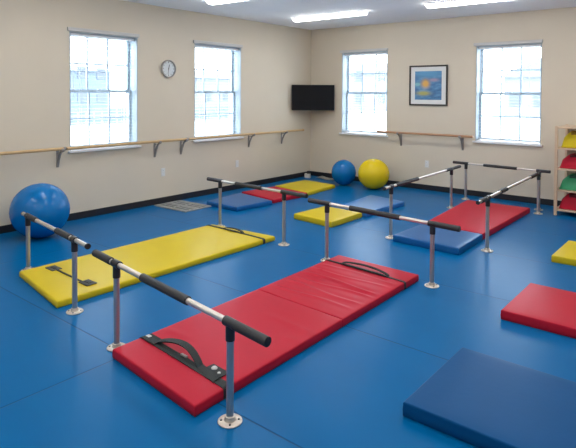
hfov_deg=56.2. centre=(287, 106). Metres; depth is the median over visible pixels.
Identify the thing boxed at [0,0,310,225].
wall
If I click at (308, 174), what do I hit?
power adapter
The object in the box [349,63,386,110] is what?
house
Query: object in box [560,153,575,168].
cushion
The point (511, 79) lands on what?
house
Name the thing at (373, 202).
exercise mat
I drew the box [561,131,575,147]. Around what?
cushion
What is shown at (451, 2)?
ceiling light
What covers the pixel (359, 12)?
ceiling light
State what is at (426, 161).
wall outlet
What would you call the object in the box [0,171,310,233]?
baseboard
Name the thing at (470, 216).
exercise mat
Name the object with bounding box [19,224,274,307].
mat
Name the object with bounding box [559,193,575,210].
cushion
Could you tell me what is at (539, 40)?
window blind
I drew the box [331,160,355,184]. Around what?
exercise ball
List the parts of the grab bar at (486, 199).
post, rail, post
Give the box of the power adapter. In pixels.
[304,171,310,177]
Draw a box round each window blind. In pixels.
[67,27,139,145]
[193,40,242,136]
[340,48,387,133]
[474,39,542,142]
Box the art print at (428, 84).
[415,71,441,99]
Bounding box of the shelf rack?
[553,124,575,214]
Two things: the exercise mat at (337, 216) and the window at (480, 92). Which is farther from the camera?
the window at (480, 92)
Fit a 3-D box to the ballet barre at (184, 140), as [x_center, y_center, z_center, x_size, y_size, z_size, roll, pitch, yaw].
[-2.125,0.606,7.320,0.146,0.257,1.895,1,2,39]
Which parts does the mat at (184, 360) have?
carry handle, panel, panel, carry handle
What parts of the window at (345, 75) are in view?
sill, sash, sash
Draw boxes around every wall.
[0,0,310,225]
[310,7,575,200]
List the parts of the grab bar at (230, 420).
post, rail, post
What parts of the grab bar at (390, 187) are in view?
post, rail, post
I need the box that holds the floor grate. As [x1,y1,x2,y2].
[154,200,211,212]
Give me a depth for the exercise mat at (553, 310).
3.83 m
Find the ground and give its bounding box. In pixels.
[71,100,539,144]
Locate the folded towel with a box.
[316,176,333,179]
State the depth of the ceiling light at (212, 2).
7.03 m
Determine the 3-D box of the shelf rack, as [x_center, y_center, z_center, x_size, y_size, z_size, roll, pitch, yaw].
[4.203,0.862,7.033,1.205,1.190,0.620,1,2,39]
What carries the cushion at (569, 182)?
on the shelf rack
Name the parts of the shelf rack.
post, post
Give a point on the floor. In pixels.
(61, 386)
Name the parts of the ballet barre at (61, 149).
wooden rail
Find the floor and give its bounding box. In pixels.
[0,176,575,447]
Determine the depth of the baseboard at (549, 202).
8.57 m
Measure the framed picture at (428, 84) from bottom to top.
0.672 m
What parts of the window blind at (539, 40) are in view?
rail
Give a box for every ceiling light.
[205,0,243,4]
[292,10,367,21]
[425,0,506,7]
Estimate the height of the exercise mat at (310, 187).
0.061 m
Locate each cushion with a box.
[559,173,575,190]
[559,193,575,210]
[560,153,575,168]
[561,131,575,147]
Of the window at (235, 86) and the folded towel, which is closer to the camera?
the window at (235, 86)
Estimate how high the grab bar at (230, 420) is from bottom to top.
0.565 m
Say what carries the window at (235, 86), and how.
in the wall at (34, 35)
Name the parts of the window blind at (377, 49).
rail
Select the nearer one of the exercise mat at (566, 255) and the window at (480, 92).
the exercise mat at (566, 255)
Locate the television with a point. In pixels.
(304, 97)
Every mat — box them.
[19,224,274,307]
[112,255,418,416]
[207,193,271,211]
[242,186,306,202]
[275,180,334,195]
[294,206,361,227]
[344,195,403,217]
[393,224,482,254]
[403,347,575,447]
[431,200,529,239]
[500,283,575,338]
[551,240,575,265]
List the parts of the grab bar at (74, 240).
post, rail, post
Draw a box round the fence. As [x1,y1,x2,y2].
[71,106,229,125]
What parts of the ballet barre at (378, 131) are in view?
wooden rail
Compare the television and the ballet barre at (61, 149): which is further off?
the television
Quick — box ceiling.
[122,0,575,29]
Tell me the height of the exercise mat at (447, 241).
0.075 m
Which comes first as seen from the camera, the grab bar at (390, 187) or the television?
the grab bar at (390, 187)
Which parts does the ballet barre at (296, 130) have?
wooden rail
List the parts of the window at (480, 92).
sill, sash, sash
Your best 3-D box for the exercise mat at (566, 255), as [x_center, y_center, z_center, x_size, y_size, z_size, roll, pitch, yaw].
[3.443,1.469,4.866,1.808,0.070,0.703,1,2,39]
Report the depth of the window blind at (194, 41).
8.69 m
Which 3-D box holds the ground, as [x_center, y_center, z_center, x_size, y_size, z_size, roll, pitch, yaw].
[29.009,1.085,45.346,240.000,0.200,210.000,1,2,39]
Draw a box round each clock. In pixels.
[161,60,175,77]
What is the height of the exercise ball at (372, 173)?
0.510 m
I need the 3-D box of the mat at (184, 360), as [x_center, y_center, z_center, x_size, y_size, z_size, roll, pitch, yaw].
[0.013,1.442,3.915,0.881,0.131,2.567,1,2,39]
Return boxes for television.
[292,85,333,109]
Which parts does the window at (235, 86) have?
sash, sash, sill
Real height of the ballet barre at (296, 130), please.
0.257 m
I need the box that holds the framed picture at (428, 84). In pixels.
[409,65,447,105]
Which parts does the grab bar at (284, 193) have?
post, rail, post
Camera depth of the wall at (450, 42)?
8.75 m
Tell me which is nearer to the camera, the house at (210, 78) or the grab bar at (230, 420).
the grab bar at (230, 420)
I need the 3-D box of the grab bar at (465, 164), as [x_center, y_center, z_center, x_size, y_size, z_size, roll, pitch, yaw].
[3.081,1.144,7.892,1.421,0.572,0.120,2,2,43]
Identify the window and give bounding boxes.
[68,31,140,152]
[193,43,243,141]
[339,51,387,136]
[472,43,542,146]
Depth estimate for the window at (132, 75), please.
7.40 m
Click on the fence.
(81, 113)
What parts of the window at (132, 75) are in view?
sash, sash, sill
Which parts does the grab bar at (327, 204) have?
post, rail, post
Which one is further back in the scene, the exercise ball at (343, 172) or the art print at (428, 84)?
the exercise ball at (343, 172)
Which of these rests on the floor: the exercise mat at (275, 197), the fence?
the exercise mat at (275, 197)
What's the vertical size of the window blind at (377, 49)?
1.515 m
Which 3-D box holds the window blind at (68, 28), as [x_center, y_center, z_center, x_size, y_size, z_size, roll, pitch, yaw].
[-2.429,-0.231,7.093,0.130,1.515,1.042,1,2,39]
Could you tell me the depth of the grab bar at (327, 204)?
4.69 m
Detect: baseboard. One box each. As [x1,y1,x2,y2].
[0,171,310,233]
[311,171,560,206]
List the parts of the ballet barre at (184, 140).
wooden rail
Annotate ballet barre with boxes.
[0,147,65,166]
[66,138,188,156]
[189,129,303,146]
[377,130,472,149]
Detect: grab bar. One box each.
[21,211,90,314]
[92,249,270,428]
[207,177,307,245]
[308,198,460,288]
[383,165,460,238]
[453,161,550,210]
[476,171,542,252]
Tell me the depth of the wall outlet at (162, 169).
7.81 m
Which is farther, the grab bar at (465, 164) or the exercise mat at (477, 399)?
the grab bar at (465, 164)
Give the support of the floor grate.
on the floor
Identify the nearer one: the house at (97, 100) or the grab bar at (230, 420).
the grab bar at (230, 420)
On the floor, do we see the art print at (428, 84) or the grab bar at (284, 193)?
the grab bar at (284, 193)
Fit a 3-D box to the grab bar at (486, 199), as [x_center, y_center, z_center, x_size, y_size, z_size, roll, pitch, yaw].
[2.629,1.181,6.289,0.120,0.569,2.571,1,2,37]
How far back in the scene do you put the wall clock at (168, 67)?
7.84 m
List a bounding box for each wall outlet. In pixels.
[161,168,164,176]
[425,160,428,167]
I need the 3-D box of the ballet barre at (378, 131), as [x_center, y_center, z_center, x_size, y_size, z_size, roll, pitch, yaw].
[2.253,0.564,8.977,1.698,0.257,0.146,1,2,39]
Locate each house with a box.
[71,65,112,108]
[121,71,229,105]
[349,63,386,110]
[498,59,540,116]
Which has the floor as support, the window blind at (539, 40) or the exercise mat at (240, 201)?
the exercise mat at (240, 201)
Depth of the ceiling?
7.87 m
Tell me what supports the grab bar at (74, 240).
on the floor
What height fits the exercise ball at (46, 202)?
0.596 m
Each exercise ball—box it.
[9,183,69,237]
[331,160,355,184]
[358,159,389,188]
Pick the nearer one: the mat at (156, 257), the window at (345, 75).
the mat at (156, 257)
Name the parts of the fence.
rail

